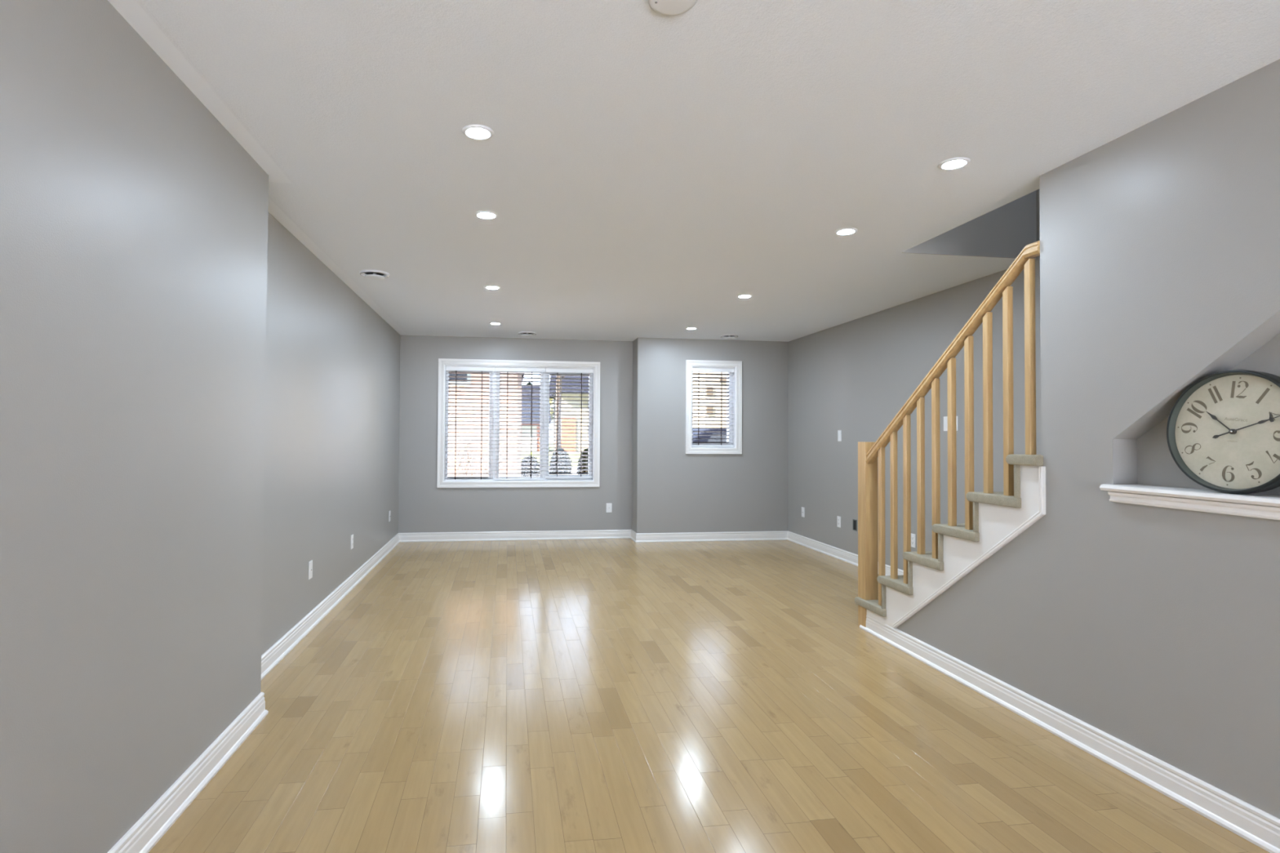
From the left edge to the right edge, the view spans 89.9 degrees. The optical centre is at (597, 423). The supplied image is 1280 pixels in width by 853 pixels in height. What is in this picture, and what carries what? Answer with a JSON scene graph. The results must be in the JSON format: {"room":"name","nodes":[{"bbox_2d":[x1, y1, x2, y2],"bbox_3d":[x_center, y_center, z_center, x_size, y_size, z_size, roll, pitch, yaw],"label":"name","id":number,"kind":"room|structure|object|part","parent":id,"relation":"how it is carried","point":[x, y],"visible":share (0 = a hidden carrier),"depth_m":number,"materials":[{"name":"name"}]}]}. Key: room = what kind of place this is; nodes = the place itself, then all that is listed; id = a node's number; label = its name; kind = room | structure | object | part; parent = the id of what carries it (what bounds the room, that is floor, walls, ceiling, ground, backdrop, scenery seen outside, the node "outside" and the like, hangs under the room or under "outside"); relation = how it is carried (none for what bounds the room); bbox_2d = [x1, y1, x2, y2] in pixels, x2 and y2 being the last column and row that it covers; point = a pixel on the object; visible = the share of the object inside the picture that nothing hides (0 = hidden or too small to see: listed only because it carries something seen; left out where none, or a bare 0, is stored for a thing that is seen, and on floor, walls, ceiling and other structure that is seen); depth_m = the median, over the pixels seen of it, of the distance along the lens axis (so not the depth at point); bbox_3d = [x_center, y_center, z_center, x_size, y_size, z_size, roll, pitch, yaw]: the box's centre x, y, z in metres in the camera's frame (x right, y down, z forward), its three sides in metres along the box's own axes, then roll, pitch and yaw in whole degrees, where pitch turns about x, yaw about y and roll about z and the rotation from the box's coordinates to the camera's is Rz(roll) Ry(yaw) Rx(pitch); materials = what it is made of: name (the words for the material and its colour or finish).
{"room":"empty living room","nodes":[
{"label":"empty living room","id":0,"kind":"room"},
{"bbox_2d":[0,0,268,852],"bbox_3d":[-1.649,0.029,-0.394,1.200,2.447,6.480,0,-1,-8],"label":"wall","id":1,"kind":"structure","parent":0,"point":[134,223],"depth_m":1.79,"materials":[{"name":"grey paint"}]},
{"bbox_2d":[107,533,399,852],"bbox_3d":[-1.469,1.245,2.005,0.204,0.106,11.223,0,-1,-8],"label":"baseboard","id":2,"kind":"structure","parent":1,"relation":"attached to","point":[145,833],"depth_m":2.46,"materials":[{"name":"white paint"}]},
{"bbox_2d":[261,212,399,655],"bbox_3d":[-2.101,0.130,5.294,0.150,2.447,4.913,0,-1,-8],"label":"wall","id":3,"kind":"structure","parent":0,"point":[332,374],"depth_m":4.35,"materials":[{"name":"grey paint"}]},
{"bbox_2d":[308,560,312,579],"bbox_3d":[-1.869,0.952,4.173,0.011,0.115,0.070,0,-1,-8],"label":"wall plate","id":4,"kind":"object","parent":3,"relation":"attached to","point":[310,563],"visible":1,"depth_m":4.17,"materials":[{"name":"white plastic"}]},
{"bbox_2d":[351,534,353,549],"bbox_3d":[-2.028,0.975,5.290,0.008,0.115,0.070,0,-1,-8],"label":"electrical outlet","id":5,"kind":"object","parent":3,"relation":"attached to","point":[352,535],"visible":1,"depth_m":5.28,"materials":[{"name":"white plastic"}]},
{"bbox_2d":[398,334,632,533],"bbox_3d":[-1.043,0.182,7.837,2.955,2.447,0.170,0,-1,-8],"label":"wall","id":6,"kind":"structure","parent":0,"point":[423,507],"depth_m":7.74,"materials":[{"name":"grey paint"}]},
{"bbox_2d":[436,358,599,488],"bbox_3d":[-0.950,-0.001,7.843,1.949,1.539,0.190,0,-1,-8],"label":"window","id":7,"kind":"structure","parent":6,"relation":"in","point":[594,482],"depth_m":7.81,"materials":[{"name":"white paint"}]},
{"bbox_3d":[-1.565,-0.006,7.795,0.553,1.382,0.045,0,-1,-8],"label":"sash","id":8,"kind":"part","parent":7,"relation":"part of","materials":[{"name":"white plastic"}]},
{"bbox_2d":[444,365,494,480],"bbox_3d":[-1.543,-0.004,7.732,0.578,1.386,0.066,0,-1,-8],"label":"blind","id":9,"kind":"object","parent":7,"relation":"attached to","point":[455,368],"visible":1,"depth_m":7.73,"materials":[{"name":"white plastic"}]},
{"bbox_3d":[-1.548,0.679,7.727,0.574,0.020,0.052,0,-1,-8],"label":"rail","id":10,"kind":"part","parent":9,"relation":"part of","materials":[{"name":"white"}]},
{"bbox_2d":[493,366,545,479],"bbox_3d":[-0.951,-0.004,7.816,0.610,1.376,0.066,0,-1,-8],"label":"blind","id":11,"kind":"object","parent":7,"relation":"attached to","point":[531,370],"visible":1,"depth_m":7.81,"materials":[{"name":"white plastic"}]},
{"bbox_3d":[-0.956,0.674,7.811,0.606,0.020,0.052,0,-1,-8],"label":"rail","id":12,"kind":"part","parent":11,"relation":"part of","materials":[{"name":"white plastic"}]},
{"bbox_3d":[-0.961,-0.001,7.880,0.559,1.382,0.045,0,-1,-8],"label":"sash","id":13,"kind":"part","parent":7,"relation":"part of","materials":[{"name":"glass"}]},
{"bbox_2d":[544,368,593,478],"bbox_3d":[-0.353,-0.010,7.900,0.590,1.354,0.066,0,-1,-8],"label":"blind","id":14,"kind":"object","parent":7,"relation":"attached to","point":[581,371],"visible":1,"depth_m":7.90,"materials":[{"name":"white plastic"}]},
{"bbox_3d":[-0.358,0.657,7.895,0.586,0.020,0.052,0,-1,-8],"label":"rail","id":15,"kind":"part","parent":14,"relation":"part of","materials":[{"name":"white plastic"}]},
{"bbox_3d":[-0.350,0.004,7.966,0.563,1.382,0.045,0,-1,-8],"label":"sash","id":16,"kind":"part","parent":7,"relation":"part of","materials":[{"name":"glass"}]},
{"bbox_2d":[606,502,612,512],"bbox_3d":[0.141,1.036,7.898,0.070,0.115,0.011,0,-1,-8],"label":"wall plate","id":17,"kind":"object","parent":6,"relation":"attached to","point":[609,505],"visible":1,"depth_m":7.90,"materials":[{"name":"white plastic"}]},
{"bbox_2d":[107,0,1279,342],"bbox_3d":[0.224,-1.248,2.070,6.200,0.220,11.993,0,-1,-8],"label":"ceiling","id":18,"kind":"structure","parent":0,"point":[643,171],"depth_m":2.44,"materials":[{"name":"white paint"}]},
{"bbox_2d":[359,269,389,279],"bbox_3d":[-1.631,-1.084,4.681,0.208,0.044,0.208,0,-1,-8],"label":"ceiling vent","id":19,"kind":"object","parent":18,"relation":"in","point":[372,274],"visible":1,"depth_m":4.65,"materials":[{"name":"white"}]},
{"bbox_2d":[462,124,493,140],"bbox_3d":[-0.465,-1.131,2.488,0.124,0.008,0.124,0,-1,-8],"label":"recessed light","id":20,"kind":"object","parent":18,"relation":"in","point":[474,131],"visible":1,"depth_m":2.48,"materials":[{"name":"white"}]},
{"bbox_2d":[474,210,497,219],"bbox_3d":[-0.595,-1.115,3.421,0.124,0.008,0.124,0,-1,-8],"label":"recessed light","id":21,"kind":"object","parent":18,"relation":"in","point":[487,215],"visible":1,"depth_m":3.41,"materials":[{"name":"white plastic"}]},
{"bbox_2d":[484,285,500,289],"bbox_3d":[-0.840,-1.086,5.103,0.124,0.008,0.124,0,-1,-8],"label":"recessed light","id":22,"kind":"object","parent":18,"relation":"in","point":[491,287],"visible":1,"depth_m":5.09,"materials":[{"name":"white"}]},
{"bbox_2d":[489,322,501,324],"bbox_3d":[-1.078,-1.058,6.747,0.124,0.008,0.124,0,-1,-8],"label":"recessed light","id":23,"kind":"object","parent":18,"relation":"in","point":[493,323],"visible":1,"depth_m":6.73,"materials":[{"name":"white"}]},
{"bbox_2d":[518,331,536,337],"bbox_3d":[-0.809,-1.030,7.371,0.208,0.044,0.208,0,-1,-8],"label":"ceiling vent","id":24,"kind":"object","parent":18,"relation":"in","point":[527,334],"visible":1,"depth_m":7.33,"materials":[{"name":"white"}]},
{"bbox_2d":[648,0,697,15],"bbox_3d":[0.202,-1.140,1.720,0.133,0.010,0.133,0,-1,-8],"label":"cover plate","id":25,"kind":"object","parent":18,"relation":"attached to","point":[667,7],"visible":1,"depth_m":1.74,"materials":[{"name":"white plastic"}]},
{"bbox_2d":[685,327,697,329],"bbox_3d":[1.022,-1.041,6.986,0.124,0.008,0.124,0,-1,-8],"label":"recessed light","id":26,"kind":"object","parent":18,"relation":"in","point":[687,328],"visible":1,"depth_m":6.97,"materials":[{"name":"white"}]},
{"bbox_2d":[720,333,737,339],"bbox_3d":[1.539,-1.014,7.478,0.208,0.044,0.208,0,-1,-8],"label":"ceiling vent","id":27,"kind":"object","parent":18,"relation":"in","point":[729,336],"visible":1,"depth_m":7.44,"materials":[{"name":"white"}]},
{"bbox_2d":[737,294,751,297],"bbox_3d":[1.232,-1.069,5.363,0.124,0.008,0.124,0,-1,-8],"label":"recessed light","id":28,"kind":"object","parent":18,"relation":"in","point":[739,295],"visible":1,"depth_m":5.34,"materials":[{"name":"white"}]},
{"bbox_2d":[834,227,857,235],"bbox_3d":[1.421,-1.099,3.662,0.124,0.008,0.124,0,-1,-8],"label":"recessed light","id":29,"kind":"object","parent":18,"relation":"in","point":[846,231],"visible":1,"depth_m":3.65,"materials":[{"name":"white"}]},
{"bbox_2d":[937,156,970,169],"bbox_3d":[1.529,-1.115,2.747,0.124,0.008,0.124,0,-1,-8],"label":"recessed light","id":30,"kind":"object","parent":18,"relation":"in","point":[953,163],"visible":1,"depth_m":2.73,"materials":[{"name":"white"}]},
{"bbox_2d":[148,538,1269,852],"bbox_3d":[0.181,1.372,2.220,6.200,0.120,11.593,0,-1,-8],"label":"floor","id":31,"kind":"structure","parent":0,"point":[593,695],"depth_m":2.72,"materials":[{"name":"brown wood"}]},
{"bbox_2d":[854,453,1045,628],"bbox_3d":[2.388,0.752,3.642,1.116,1.192,1.518,0,-1,-8],"label":"staircase","id":32,"kind":"structure","parent":31,"relation":"on","point":[998,518],"depth_m":3.29,"materials":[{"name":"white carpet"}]},
{"bbox_2d":[857,240,1039,626],"bbox_3d":[1.900,0.268,3.585,0.090,2.156,1.478,0,-1,-8],"label":"balustrade","id":33,"kind":"object","parent":32,"relation":"on","point":[868,588],"visible":0.83,"depth_m":3.45,"materials":[{"name":"brown wood"}]},
{"bbox_3d":[1.800,0.739,4.264,0.090,1.238,0.090,0,-1,-8],"label":"newel post","id":34,"kind":"part","parent":33,"relation":"part of","materials":[{"name":"brown wood"}]},
{"bbox_3d":[1.899,-0.280,3.549,0.058,1.061,1.388,0,-1,-8],"label":"handrail","id":35,"kind":"part","parent":33,"relation":"part of","materials":[{"name":"brown wood"}]},
{"bbox_2d":[631,337,788,533],"bbox_3d":[1.463,0.201,8.032,2.062,2.447,0.482,0,-1,-8],"label":"wall","id":36,"kind":"structure","parent":0,"point":[674,491],"depth_m":7.77,"materials":[{"name":"grey paint"}]},
{"bbox_2d":[398,529,787,542],"bbox_3d":[0.000,1.357,7.708,4.705,0.106,0.337,0,-1,-8],"label":"baseboard","id":37,"kind":"structure","parent":36,"relation":"attached to","point":[594,534],"depth_m":7.73,"materials":[{"name":"white paint"}]},
{"bbox_2d":[685,360,742,453],"bbox_3d":[1.392,-0.201,7.927,0.703,1.136,0.320,0,-1,-8],"label":"window","id":38,"kind":"structure","parent":36,"relation":"in","point":[736,365],"depth_m":7.81,"materials":[{"name":"white paint"}]},
{"bbox_3d":[1.396,-0.202,7.900,0.539,0.979,0.045,0,-1,-8],"label":"sash","id":39,"kind":"part","parent":38,"relation":"part of","materials":[{"name":"white plastic"}]},
{"bbox_2d":[692,367,733,447],"bbox_3d":[1.405,-0.206,7.840,0.539,0.972,0.058,0,-1,-8],"label":"blind","id":40,"kind":"object","parent":38,"relation":"attached to","point":[721,370],"visible":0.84,"depth_m":7.83,"materials":[{"name":"white plastic"}]},
{"bbox_3d":[1.401,0.270,7.835,0.535,0.020,0.052,0,-1,-8],"label":"rail","id":41,"kind":"part","parent":40,"relation":"part of","materials":[{"name":"white plastic"}]},
{"bbox_2d":[787,189,1040,570],"bbox_3d":[2.947,-1.134,4.339,0.150,5.000,7.331,0,-1,-8],"label":"wall","id":42,"kind":"structure","parent":0,"point":[853,377],"depth_m":5.81,"materials":[{"name":"grey paint"}]},
{"bbox_2d":[801,506,804,517],"bbox_3d":[2.403,1.033,7.495,0.011,0.115,0.070,0,-1,-8],"label":"wall plate","id":43,"kind":"object","parent":42,"relation":"attached to","point":[802,508],"visible":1,"depth_m":7.48,"materials":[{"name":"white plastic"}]},
{"bbox_2d":[836,515,840,528],"bbox_3d":[2.519,1.022,6.682,0.008,0.115,0.070,0,-1,-8],"label":"electrical outlet","id":44,"kind":"object","parent":42,"relation":"attached to","point":[838,518],"visible":1,"depth_m":6.68,"materials":[{"name":"white plastic"}]},
{"bbox_2d":[837,430,841,441],"bbox_3d":[2.526,0.124,6.682,0.010,0.115,0.070,0,-1,-8],"label":"light switch","id":45,"kind":"object","parent":42,"relation":"attached to","point":[839,432],"visible":1,"depth_m":6.67,"materials":[{"name":"white plastic"}]},
{"bbox_2d":[786,531,903,575],"bbox_3d":[2.652,1.336,5.659,0.025,0.106,4.511,0,-1,-8],"label":"baseboard","id":46,"kind":"structure","parent":42,"relation":"attached to","point":[838,553],"depth_m":6.86,"materials":[{"name":"white paint"}]},
{"bbox_2d":[853,519,857,531],"bbox_3d":[2.563,1.008,6.378,0.005,0.110,0.072,0,-1,-8],"label":"wall box","id":47,"kind":"object","parent":42,"relation":"attached to","point":[855,522],"visible":1,"depth_m":6.38,"materials":[{"name":"grey plastic"}]},
{"bbox_2d":[911,533,915,547],"bbox_3d":[2.691,0.995,5.463,0.008,0.115,0.070,0,-1,-8],"label":"electrical outlet","id":48,"kind":"object","parent":42,"relation":"attached to","point":[913,535],"visible":0.84,"depth_m":5.45,"materials":[{"name":"white plastic"}]},
{"bbox_2d":[943,416,958,431],"bbox_3d":[2.762,-0.002,5.010,0.010,0.115,0.162,0,-1,-8],"label":"light switch","id":49,"kind":"object","parent":42,"relation":"attached to","point":[945,418],"visible":0.41,"depth_m":5.05,"materials":[{"name":"white plastic"}]},
{"bbox_2d":[896,58,1279,819],"bbox_3d":[2.910,-1.250,0.724,1.233,5.100,7.380,0,-1,-8],"label":"wall","id":50,"kind":"structure","parent":0,"point":[1157,629],"depth_m":2.39,"materials":[{"name":"grey paint"}]},
{"bbox_2d":[859,615,1279,852],"bbox_3d":[2.271,1.242,0.600,0.025,0.106,7.398,0,-1,-8],"label":"baseboard","id":51,"kind":"structure","parent":50,"relation":"attached to","point":[1251,824],"depth_m":2.49,"materials":[{"name":"white paint"}]},
{"bbox_2d":[1099,484,1279,519],"bbox_3d":[2.134,0.263,1.979,0.145,0.068,1.133,0,-1,-8],"label":"shelf","id":52,"kind":"object","parent":50,"relation":"attached to","point":[1253,505],"visible":1,"depth_m":2.19,"materials":[{"name":"white paint"}]},
{"bbox_2d":[1166,369,1279,493],"bbox_3d":[2.118,0.026,2.122,0.079,0.408,0.408,0,-1,-7],"label":"round clock","id":53,"kind":"object","parent":52,"relation":"on","point":[1223,432],"visible":1,"depth_m":2.13,"materials":[{"name":"black metal"}]},
{"label":"outside","id":54,"kind":"structure","parent":0,"visible":0},
{"bbox_2d":[520,442,580,465],"bbox_3d":[-8.932,2.465,63.337,120.000,0.100,112.007,0,-1,-8],"label":"lawn","id":55,"kind":"structure","parent":54,"point":[550,446],"depth_m":41.25,"materials":[{"name":"green plant"}]},
{"bbox_2d":[448,371,524,476],"bbox_3d":[-5.370,-0.069,13.410,7.500,3.200,6.350,0,-1,-8],"label":"brick house","id":56,"kind":"structure","parent":55,"relation":"on","point":[460,375],"depth_m":10.83,"materials":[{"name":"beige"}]},
{"bbox_3d":[-2.451,-0.780,10.758,0.510,0.140,0.020,0,-1,-8],"label":"pane","id":57,"kind":"part","parent":56,"relation":"part of","materials":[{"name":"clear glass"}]},
{"bbox_2d":[520,453,539,476],"bbox_3d":[-1.631,1.185,15.199,0.603,0.951,0.605,0,-1,-8],"label":"evergreen shrub","id":58,"kind":"object","parent":55,"relation":"on","point":[528,456],"visible":0.47,"depth_m":15.05,"materials":[{"name":"green plant"}]},
{"bbox_2d":[521,386,551,450],"bbox_3d":[-10.771,-0.572,55.054,13.000,5.650,9.000,0,-1,-8],"label":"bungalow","id":59,"kind":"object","parent":55,"relation":"on","point":[525,387],"visible":0.13,"depth_m":51.84,"materials":[{"name":"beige brick"}]},
{"bbox_3d":[-5.516,1.199,51.693,1.200,2.050,0.060,0,-1,-8],"label":"garage door","id":60,"kind":"part","parent":59,"relation":"part of","materials":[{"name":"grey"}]},
{"bbox_2d":[549,398,554,421],"bbox_3d":[-5.323,-0.432,67.967,5.298,5.908,3.406,0,-1,-8],"label":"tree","id":61,"kind":"object","parent":55,"relation":"on","point":[550,402],"visible":0.02,"depth_m":67.31,"materials":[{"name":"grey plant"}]},
{"bbox_2d":[548,448,572,475],"bbox_3d":[-0.853,1.089,14.611,0.574,1.091,0.748,0,-1,-8],"label":"shrub","id":62,"kind":"object","parent":55,"relation":"on","point":[559,449],"visible":0.33,"depth_m":14.41,"materials":[{"name":"green plant"}]},
{"bbox_2d":[549,375,588,453],"bbox_3d":[-0.060,-1.154,52.532,7.500,6.850,9.000,0,-1,-8],"label":"house","id":63,"kind":"structure","parent":55,"relation":"on","point":[551,376],"depth_m":48.27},
{"bbox_2d":[576,448,588,475],"bbox_3d":[-0.208,1.093,14.896,0.586,1.150,0.781,0,-1,-8],"label":"shrub","id":64,"kind":"object","parent":55,"relation":"on","point":[587,449],"visible":0.17,"depth_m":14.73,"materials":[{"name":"green plant"}]},
{"bbox_2d":[693,372,726,427],"bbox_3d":[9.883,-2.498,35.776,11.500,9.050,9.000,0,-1,-8],"label":"house","id":65,"kind":"structure","parent":55,"relation":"on","point":[695,375],"depth_m":31.16,"materials":[{"name":"beige"}]},
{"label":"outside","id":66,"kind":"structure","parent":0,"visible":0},
{"bbox_3d":[-1.327,1.476,9.344,24.000,0.012,2.877,0,-1,-8],"label":"front walk","id":67,"kind":"structure","parent":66,"visible":0},
{"bbox_2d":[453,433,514,476],"bbox_3d":[-1.885,0.782,9.928,1.000,1.426,0.680,1,-1,-37],"label":"bare shrub","id":68,"kind":"object","parent":67,"relation":"on","point":[467,446],"visible":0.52,"depth_m":9.91,"materials":[{"name":"grey plant"}]},
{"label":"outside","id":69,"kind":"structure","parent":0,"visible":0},
{"bbox_2d":[548,466,577,475],"bbox_3d":[-2.464,1.611,17.413,120.000,0.020,18.777,0,-1,-8],"label":"street","id":70,"kind":"structure","parent":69,"point":[573,468],"depth_m":23.73,"materials":[{"name":"white"}]},
{"bbox_2d":[554,375,565,450],"bbox_3d":[-1.255,-1.895,20.408,2.615,7.154,2.465,-1,-1,44],"label":"street tree","id":71,"kind":"object","parent":70,"relation":"on","point":[559,376],"visible":0.02,"depth_m":20.16,"materials":[{"name":"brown plant"}]},
{"bbox_2d":[692,428,726,441],"bbox_3d":[2.785,0.809,12.549,4.505,1.470,1.764,0,-1,-8],"label":"parked car","id":72,"kind":"object","parent":70,"relation":"on","point":[694,429],"visible":0.02,"depth_m":11.61,"materials":[{"name":"black paint"}]}
]}

